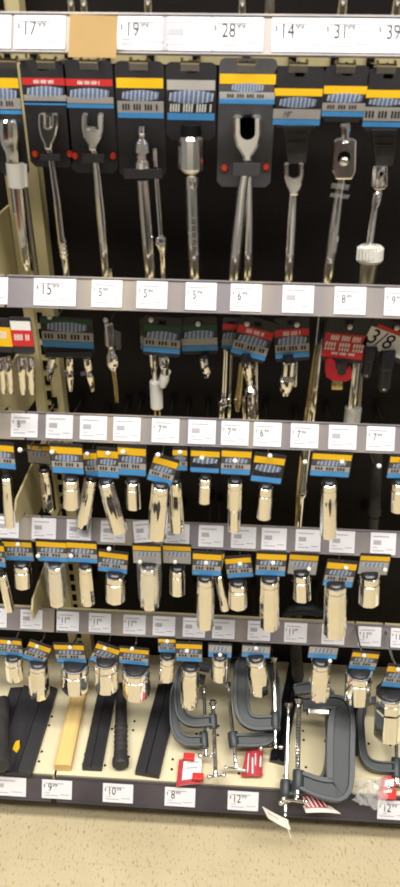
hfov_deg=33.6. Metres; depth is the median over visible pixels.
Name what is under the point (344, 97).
ratchet
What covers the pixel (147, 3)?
bar
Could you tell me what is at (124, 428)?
price label
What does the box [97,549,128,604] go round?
socket
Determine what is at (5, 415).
rail
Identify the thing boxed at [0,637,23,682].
socket
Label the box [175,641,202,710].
socket
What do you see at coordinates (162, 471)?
socket
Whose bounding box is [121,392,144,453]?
hook
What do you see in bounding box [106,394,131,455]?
hook
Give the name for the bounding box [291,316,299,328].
hook
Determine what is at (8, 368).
socket
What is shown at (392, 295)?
price label
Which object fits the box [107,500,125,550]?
hook
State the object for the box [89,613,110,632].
price label
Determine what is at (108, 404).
hook
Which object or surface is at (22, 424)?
price label
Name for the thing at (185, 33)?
price label
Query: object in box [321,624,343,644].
price label
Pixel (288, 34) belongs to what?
price label
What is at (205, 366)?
socket
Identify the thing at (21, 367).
socket
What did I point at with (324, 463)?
socket
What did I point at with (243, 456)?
socket
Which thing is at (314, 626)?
rail
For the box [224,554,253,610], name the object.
socket
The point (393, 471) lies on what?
socket
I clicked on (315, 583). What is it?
hook
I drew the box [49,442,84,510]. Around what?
socket
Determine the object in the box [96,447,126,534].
socket
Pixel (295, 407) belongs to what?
hook
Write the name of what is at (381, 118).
ratchet
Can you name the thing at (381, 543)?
price label
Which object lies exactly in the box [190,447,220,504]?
socket
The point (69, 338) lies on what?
joint
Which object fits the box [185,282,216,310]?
price label
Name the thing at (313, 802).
tag
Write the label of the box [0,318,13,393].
adapter
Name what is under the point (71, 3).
bar
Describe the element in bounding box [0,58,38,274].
wrench
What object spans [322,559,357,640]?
socket
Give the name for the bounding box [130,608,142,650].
hook
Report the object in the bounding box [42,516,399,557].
rail
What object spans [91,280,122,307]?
price label
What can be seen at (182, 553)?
socket
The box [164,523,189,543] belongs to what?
price label
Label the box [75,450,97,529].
socket
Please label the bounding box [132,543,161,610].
socket
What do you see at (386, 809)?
price label
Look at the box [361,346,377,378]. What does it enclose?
socket
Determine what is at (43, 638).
hook
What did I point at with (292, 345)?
joint
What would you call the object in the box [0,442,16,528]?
socket
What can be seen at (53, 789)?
price label
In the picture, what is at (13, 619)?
rail
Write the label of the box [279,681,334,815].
c-clamp
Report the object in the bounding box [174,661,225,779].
c-clamp
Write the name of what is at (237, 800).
price label
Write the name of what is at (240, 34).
price label
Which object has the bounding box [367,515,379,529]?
socket
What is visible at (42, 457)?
socket
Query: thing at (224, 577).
hook
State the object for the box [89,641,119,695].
socket
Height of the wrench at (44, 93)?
0.352 m
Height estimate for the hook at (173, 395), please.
0.059 m
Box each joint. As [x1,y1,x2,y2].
[40,316,94,391]
[143,316,181,387]
[230,315,276,419]
[274,316,309,396]
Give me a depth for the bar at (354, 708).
1.58 m
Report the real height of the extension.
0.277 m
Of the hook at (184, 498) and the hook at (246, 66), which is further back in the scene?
the hook at (184, 498)
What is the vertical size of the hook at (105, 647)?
0.049 m
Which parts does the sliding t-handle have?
handle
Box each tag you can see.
[68,14,117,57]
[176,753,203,786]
[241,749,262,776]
[262,806,290,837]
[302,795,327,807]
[303,806,340,813]
[379,776,396,799]
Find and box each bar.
[0,685,32,772]
[5,686,57,776]
[67,0,74,11]
[80,0,87,11]
[82,692,115,770]
[104,320,118,403]
[135,682,172,778]
[139,319,163,415]
[144,0,151,12]
[217,318,239,418]
[238,0,246,13]
[264,0,274,13]
[269,662,296,765]
[337,0,347,14]
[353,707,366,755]
[390,0,399,14]
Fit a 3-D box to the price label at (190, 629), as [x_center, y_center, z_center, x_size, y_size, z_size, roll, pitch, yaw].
[-0.013,0.411,1.479,0.050,0.039,0.022,2,32,3]
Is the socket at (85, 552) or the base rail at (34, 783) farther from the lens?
the base rail at (34, 783)
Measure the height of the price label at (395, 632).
0.039 m
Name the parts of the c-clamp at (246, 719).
frame, handle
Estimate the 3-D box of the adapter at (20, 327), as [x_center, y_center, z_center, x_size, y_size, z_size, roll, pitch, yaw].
[-0.287,-0.141,1.081,0.036,0.136,0.013,2,32,3]
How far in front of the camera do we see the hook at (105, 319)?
1.19 m
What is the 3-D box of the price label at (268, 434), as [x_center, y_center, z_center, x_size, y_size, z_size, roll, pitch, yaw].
[0.123,-0.017,1.206,0.050,0.039,0.022,2,32,3]
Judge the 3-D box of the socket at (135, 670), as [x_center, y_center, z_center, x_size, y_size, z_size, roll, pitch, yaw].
[-0.144,0.506,1.483,0.062,0.151,0.062,-21,38,-30]
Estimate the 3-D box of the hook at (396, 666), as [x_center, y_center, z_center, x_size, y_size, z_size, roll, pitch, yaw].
[0.411,0.393,1.485,0.012,0.038,0.312,2,32,3]
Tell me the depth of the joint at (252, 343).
1.17 m
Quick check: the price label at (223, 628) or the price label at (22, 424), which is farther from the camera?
the price label at (223, 628)
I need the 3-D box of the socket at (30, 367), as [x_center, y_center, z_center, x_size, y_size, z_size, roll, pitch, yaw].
[-0.279,-0.112,1.098,0.016,0.068,0.013,2,32,3]
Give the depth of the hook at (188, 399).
1.39 m
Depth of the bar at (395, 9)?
0.92 m
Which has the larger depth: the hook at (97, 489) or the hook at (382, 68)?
the hook at (97, 489)
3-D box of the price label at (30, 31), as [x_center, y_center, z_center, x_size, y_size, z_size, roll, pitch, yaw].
[-0.216,-0.556,0.895,0.070,0.039,0.022,2,32,3]
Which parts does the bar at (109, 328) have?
rod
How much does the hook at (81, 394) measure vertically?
0.038 m
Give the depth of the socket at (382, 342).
1.15 m
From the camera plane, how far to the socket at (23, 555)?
1.37 m
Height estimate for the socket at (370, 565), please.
0.130 m
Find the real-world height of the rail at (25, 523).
0.049 m
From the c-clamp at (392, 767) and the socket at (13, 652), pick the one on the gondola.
the c-clamp at (392, 767)
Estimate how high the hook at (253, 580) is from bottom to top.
0.073 m
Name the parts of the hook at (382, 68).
plate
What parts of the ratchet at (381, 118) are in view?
rod, handle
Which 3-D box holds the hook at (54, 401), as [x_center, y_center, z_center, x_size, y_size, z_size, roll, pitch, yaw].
[-0.309,-0.033,1.271,0.012,0.048,0.241,2,32,3]
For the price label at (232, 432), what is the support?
attached to the rail at (146, 421)
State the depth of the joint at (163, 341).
1.17 m
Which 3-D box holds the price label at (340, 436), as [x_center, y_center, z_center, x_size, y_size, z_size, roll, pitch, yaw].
[0.258,-0.011,1.200,0.050,0.039,0.022,2,32,3]
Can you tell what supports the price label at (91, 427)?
attached to the rail at (146, 421)
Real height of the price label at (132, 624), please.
0.039 m
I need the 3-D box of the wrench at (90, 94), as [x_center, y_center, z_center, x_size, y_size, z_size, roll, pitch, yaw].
[-0.172,-0.420,1.079,0.076,0.355,0.022,2,32,3]
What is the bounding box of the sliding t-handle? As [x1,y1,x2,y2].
[114,61,167,278]
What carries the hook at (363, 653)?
attached to the gondola
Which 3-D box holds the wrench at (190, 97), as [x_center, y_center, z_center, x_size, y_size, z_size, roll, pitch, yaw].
[-0.016,-0.414,1.070,0.077,0.350,0.042,2,32,3]
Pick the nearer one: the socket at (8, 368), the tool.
the socket at (8, 368)
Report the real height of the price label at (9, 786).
0.039 m
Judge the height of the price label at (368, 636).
0.039 m
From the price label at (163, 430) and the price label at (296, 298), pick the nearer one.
the price label at (296, 298)
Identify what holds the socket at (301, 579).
hanging from the hook
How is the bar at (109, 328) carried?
hanging from the hook at (105, 319)
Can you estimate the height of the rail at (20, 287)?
0.049 m
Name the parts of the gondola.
hammer handle, wooden handle, hammer handle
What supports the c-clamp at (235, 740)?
on the gondola
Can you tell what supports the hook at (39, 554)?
attached to the gondola
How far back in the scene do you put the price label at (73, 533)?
1.35 m
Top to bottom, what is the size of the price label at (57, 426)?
0.039 m
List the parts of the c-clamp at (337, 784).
handle, frame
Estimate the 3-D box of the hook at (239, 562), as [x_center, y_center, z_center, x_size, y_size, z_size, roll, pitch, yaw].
[0.085,0.183,1.410,0.012,0.038,0.256,2,32,3]
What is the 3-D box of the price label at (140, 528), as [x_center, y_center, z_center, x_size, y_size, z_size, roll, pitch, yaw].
[-0.110,0.178,1.340,0.054,0.044,0.022,0,32,0]
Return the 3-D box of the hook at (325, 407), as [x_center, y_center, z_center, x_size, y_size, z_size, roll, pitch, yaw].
[0.256,-0.020,1.273,0.012,0.038,0.256,2,32,3]
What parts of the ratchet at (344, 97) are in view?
rod, handle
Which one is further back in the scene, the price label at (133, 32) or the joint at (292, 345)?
the joint at (292, 345)
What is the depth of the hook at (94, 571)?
1.50 m
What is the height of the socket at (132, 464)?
0.141 m
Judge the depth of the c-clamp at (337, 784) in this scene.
1.48 m
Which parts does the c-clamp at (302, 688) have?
handle, frame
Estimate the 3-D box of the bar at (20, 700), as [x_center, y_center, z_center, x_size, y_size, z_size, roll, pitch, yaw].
[-0.460,0.691,1.617,0.075,0.020,0.228,2,32,3]
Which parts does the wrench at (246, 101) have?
handle, second handle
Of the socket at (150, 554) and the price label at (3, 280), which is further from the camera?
the socket at (150, 554)
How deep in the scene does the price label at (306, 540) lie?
1.33 m
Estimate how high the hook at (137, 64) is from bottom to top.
0.024 m
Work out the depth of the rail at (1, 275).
1.09 m
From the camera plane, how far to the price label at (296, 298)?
1.07 m
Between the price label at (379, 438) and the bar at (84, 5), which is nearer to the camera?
the bar at (84, 5)
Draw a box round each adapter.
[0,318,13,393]
[8,317,35,394]
[180,316,217,377]
[320,317,371,389]
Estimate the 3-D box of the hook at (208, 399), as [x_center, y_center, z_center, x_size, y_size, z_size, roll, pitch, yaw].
[0.011,-0.027,1.285,0.012,0.038,0.256,2,32,3]
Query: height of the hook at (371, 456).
0.038 m
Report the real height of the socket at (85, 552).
0.171 m
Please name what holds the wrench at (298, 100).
hanging from the hook at (295, 67)
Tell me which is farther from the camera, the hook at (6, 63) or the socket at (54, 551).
the socket at (54, 551)
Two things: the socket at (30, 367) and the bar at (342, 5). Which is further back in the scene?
the socket at (30, 367)
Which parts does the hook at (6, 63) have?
plate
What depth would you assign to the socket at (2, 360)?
1.10 m
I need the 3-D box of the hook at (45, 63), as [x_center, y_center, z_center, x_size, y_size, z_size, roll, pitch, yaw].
[-0.212,-0.571,0.988,0.029,0.024,0.147,2,32,3]
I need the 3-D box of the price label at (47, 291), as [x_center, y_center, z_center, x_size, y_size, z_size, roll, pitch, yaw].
[-0.238,-0.248,1.087,0.070,0.039,0.022,2,32,3]
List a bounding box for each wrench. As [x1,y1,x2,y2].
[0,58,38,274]
[19,60,72,275]
[63,60,117,276]
[165,62,216,279]
[217,58,277,280]
[272,66,324,281]
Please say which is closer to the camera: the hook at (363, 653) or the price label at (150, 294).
the price label at (150, 294)
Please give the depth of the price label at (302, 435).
1.20 m
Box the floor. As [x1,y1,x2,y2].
[0,799,399,886]
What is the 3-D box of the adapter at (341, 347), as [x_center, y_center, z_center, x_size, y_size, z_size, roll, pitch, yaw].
[0.252,-0.157,1.155,0.080,0.138,0.027,2,32,3]
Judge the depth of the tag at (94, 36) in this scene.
0.87 m
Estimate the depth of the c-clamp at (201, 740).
1.56 m
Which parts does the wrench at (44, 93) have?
handle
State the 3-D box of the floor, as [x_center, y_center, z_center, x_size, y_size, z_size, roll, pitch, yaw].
[-0.006,1.290,0.975,4.400,0.020,3.500,2,32,3]
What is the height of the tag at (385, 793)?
0.012 m
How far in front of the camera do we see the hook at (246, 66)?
0.92 m
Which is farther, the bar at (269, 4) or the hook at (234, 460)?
the hook at (234, 460)
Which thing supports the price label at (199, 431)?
attached to the rail at (146, 421)
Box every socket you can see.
[0,356,5,393]
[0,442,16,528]
[0,543,14,612]
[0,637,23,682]
[1,539,34,589]
[4,356,13,393]
[17,356,26,394]
[22,639,52,701]
[26,356,35,394]
[27,443,55,512]
[35,538,67,607]
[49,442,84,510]
[53,642,89,696]
[65,539,97,606]
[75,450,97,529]
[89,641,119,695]
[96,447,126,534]
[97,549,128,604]
[117,443,146,510]
[119,645,150,702]
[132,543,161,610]
[146,453,179,541]
[158,637,175,682]
[162,543,191,596]
[169,447,187,533]
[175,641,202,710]
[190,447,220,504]
[192,550,222,630]
[200,353,210,377]
[208,643,231,683]
[212,550,229,611]
[220,447,251,532]
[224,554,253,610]
[241,644,270,697]
[250,452,285,520]
[255,550,287,631]
[287,551,319,602]
[307,644,338,703]
[309,450,352,539]
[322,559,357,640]
[344,650,379,707]
[357,553,390,607]
[361,318,399,392]
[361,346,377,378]
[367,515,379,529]
[374,663,399,744]
[386,453,399,513]
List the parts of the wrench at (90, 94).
handle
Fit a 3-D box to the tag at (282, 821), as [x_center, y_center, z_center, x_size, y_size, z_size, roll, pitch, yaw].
[0.171,0.830,1.459,0.077,0.049,0.019,17,35,24]
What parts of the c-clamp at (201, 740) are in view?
frame, handle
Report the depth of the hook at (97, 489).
1.53 m
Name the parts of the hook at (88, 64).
plate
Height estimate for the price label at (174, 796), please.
0.039 m
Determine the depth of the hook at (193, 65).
0.92 m
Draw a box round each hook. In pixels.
[0,54,37,68]
[7,568,41,644]
[18,397,57,451]
[35,585,65,648]
[36,54,72,68]
[36,495,62,557]
[47,309,64,320]
[50,392,85,453]
[68,570,96,649]
[69,486,98,557]
[79,57,110,69]
[85,402,111,455]
[103,311,116,322]
[103,574,126,650]
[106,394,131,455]
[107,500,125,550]
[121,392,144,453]
[129,55,154,70]
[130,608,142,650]
[148,312,157,323]
[156,393,175,457]
[165,597,175,643]
[173,497,186,563]
[178,397,191,454]
[180,56,200,70]
[185,575,196,652]
[196,313,201,327]
[200,397,210,459]
[204,489,213,564]
[218,576,225,656]
[233,399,236,462]
[237,57,256,71]
[238,493,242,565]
[251,578,257,650]
[262,397,271,457]
[288,57,308,72]
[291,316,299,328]
[292,405,306,463]
[312,581,331,662]
[322,399,344,463]
[330,58,355,72]
[348,588,365,657]
[360,420,381,467]
[361,500,386,571]
[366,58,396,73]
[373,400,399,459]
[379,601,399,671]
[392,325,399,331]
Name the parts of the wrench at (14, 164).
handle, second handle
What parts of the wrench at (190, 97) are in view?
handle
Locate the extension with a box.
[367,453,382,529]
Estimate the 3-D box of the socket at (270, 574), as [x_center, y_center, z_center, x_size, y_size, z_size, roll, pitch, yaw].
[0.123,0.281,1.308,0.077,0.247,0.044,-18,36,-28]
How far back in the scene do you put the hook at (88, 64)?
0.93 m
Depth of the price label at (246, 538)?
1.33 m
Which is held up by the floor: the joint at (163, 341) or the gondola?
the gondola
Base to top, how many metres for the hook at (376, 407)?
0.044 m
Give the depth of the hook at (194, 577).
1.62 m
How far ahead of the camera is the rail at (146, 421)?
1.21 m
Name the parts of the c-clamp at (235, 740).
handle, frame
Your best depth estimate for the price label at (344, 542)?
1.33 m
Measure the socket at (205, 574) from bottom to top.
0.237 m
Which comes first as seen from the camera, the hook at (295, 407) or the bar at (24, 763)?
the hook at (295, 407)
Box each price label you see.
[0,15,11,48]
[0,277,7,303]
[0,516,18,537]
[0,608,6,627]
[0,777,25,796]
[11,413,37,437]
[14,15,65,48]
[20,609,42,629]
[31,517,55,538]
[34,278,75,305]
[42,779,71,799]
[46,414,72,438]
[57,611,78,630]
[66,519,90,540]
[80,416,106,439]
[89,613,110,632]
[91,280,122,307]
[100,520,124,542]
[103,783,132,803]
[113,417,140,441]
[117,16,168,50]
[123,614,145,634]
[133,520,152,542]
[136,281,167,308]
[151,418,179,442]
[152,616,174,635]
[161,17,214,50]
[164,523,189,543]
[164,787,195,806]
[182,617,204,637]
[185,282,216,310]
[188,419,215,444]
[198,525,223,546]
[210,17,263,51]
[212,619,234,638]
[221,421,248,445]
[227,791,258,810]
[230,283,261,311]
[231,527,255,548]
[247,621,269,640]
[253,422,281,446]
[261,527,286,549]
[271,18,324,52]
[282,285,313,312]
[284,622,306,642]
[290,423,318,447]
[295,529,320,551]
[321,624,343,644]
[322,18,375,52]
[328,425,356,449]
[329,531,354,552]
[334,286,366,314]
[358,626,381,646]
[366,426,394,450]
[370,532,395,554]
[375,19,399,52]
[377,800,399,819]
[384,288,399,315]
[390,628,399,647]
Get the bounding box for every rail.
[0,11,399,66]
[0,274,5,306]
[0,410,25,439]
[0,514,40,540]
[0,604,54,631]
[0,773,51,801]
[6,275,399,318]
[26,411,399,453]
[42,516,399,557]
[55,607,399,649]
[56,776,399,823]
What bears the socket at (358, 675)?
hanging from the hook at (363, 653)
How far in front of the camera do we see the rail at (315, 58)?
0.89 m
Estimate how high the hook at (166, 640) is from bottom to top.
0.081 m
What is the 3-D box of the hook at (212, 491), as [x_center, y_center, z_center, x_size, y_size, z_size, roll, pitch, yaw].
[0.019,0.178,1.402,0.012,0.045,0.271,2,32,3]
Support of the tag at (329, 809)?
hanging from the tag at (313, 802)
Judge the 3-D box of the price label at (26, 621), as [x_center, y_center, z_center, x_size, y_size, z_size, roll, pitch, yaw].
[-0.381,0.397,1.495,0.050,0.039,0.022,2,32,3]
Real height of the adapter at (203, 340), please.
0.116 m
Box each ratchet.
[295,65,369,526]
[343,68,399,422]
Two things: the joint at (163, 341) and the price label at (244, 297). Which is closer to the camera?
the price label at (244, 297)
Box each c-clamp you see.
[169,673,212,759]
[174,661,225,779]
[224,656,281,772]
[233,648,282,750]
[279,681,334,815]
[282,694,355,804]
[356,696,399,789]
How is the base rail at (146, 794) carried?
attached to the gondola
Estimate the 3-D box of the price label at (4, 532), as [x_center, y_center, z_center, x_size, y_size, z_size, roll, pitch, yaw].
[-0.396,0.171,1.357,0.050,0.039,0.022,2,32,3]
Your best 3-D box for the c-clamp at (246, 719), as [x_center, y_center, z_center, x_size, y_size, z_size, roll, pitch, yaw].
[0.137,0.598,1.570,0.118,0.111,0.214,2,32,3]
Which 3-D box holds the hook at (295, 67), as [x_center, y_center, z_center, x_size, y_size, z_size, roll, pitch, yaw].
[0.140,-0.557,0.973,0.029,0.024,0.147,2,32,3]
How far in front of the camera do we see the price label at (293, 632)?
1.47 m
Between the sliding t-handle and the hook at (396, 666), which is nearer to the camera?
the sliding t-handle
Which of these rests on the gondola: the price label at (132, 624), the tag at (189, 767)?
the tag at (189, 767)
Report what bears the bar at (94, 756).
on the gondola
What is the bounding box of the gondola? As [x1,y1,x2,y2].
[0,0,399,796]
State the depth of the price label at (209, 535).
1.34 m
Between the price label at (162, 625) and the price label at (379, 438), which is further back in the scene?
the price label at (162, 625)
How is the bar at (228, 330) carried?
hanging from the hook
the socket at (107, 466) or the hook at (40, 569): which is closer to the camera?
the socket at (107, 466)
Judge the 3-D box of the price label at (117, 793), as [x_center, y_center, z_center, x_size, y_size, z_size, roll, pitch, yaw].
[-0.188,0.802,1.518,0.070,0.039,0.022,2,32,3]
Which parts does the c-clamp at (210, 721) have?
frame, handle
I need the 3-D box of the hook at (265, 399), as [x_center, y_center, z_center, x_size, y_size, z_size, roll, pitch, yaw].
[0.130,-0.029,1.276,0.012,0.043,0.256,2,32,3]
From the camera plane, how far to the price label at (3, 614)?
1.50 m
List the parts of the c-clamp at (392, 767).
frame, handle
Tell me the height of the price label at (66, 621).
0.039 m
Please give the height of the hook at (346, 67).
0.024 m
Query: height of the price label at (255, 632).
0.039 m
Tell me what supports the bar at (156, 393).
hanging from the hook at (150, 319)
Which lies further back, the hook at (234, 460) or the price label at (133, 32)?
the hook at (234, 460)
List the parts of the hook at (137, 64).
plate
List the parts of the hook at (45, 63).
plate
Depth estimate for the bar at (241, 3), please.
0.94 m
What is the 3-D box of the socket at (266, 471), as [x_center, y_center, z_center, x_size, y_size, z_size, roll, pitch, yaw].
[0.122,0.077,1.218,0.057,0.145,0.028,-11,34,-18]
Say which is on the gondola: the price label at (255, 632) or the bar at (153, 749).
the bar at (153, 749)
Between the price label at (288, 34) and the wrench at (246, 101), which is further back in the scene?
the wrench at (246, 101)
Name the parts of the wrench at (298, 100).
handle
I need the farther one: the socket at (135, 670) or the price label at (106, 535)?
the socket at (135, 670)
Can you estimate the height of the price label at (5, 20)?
0.039 m
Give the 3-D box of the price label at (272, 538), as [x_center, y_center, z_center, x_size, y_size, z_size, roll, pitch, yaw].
[0.149,0.192,1.333,0.050,0.039,0.022,2,32,3]
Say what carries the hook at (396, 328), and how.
attached to the gondola
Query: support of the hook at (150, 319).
attached to the gondola
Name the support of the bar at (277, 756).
on the gondola
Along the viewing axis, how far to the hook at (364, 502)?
1.51 m
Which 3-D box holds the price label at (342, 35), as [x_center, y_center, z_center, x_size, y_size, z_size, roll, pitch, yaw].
[0.198,-0.540,0.877,0.070,0.039,0.022,2,32,3]

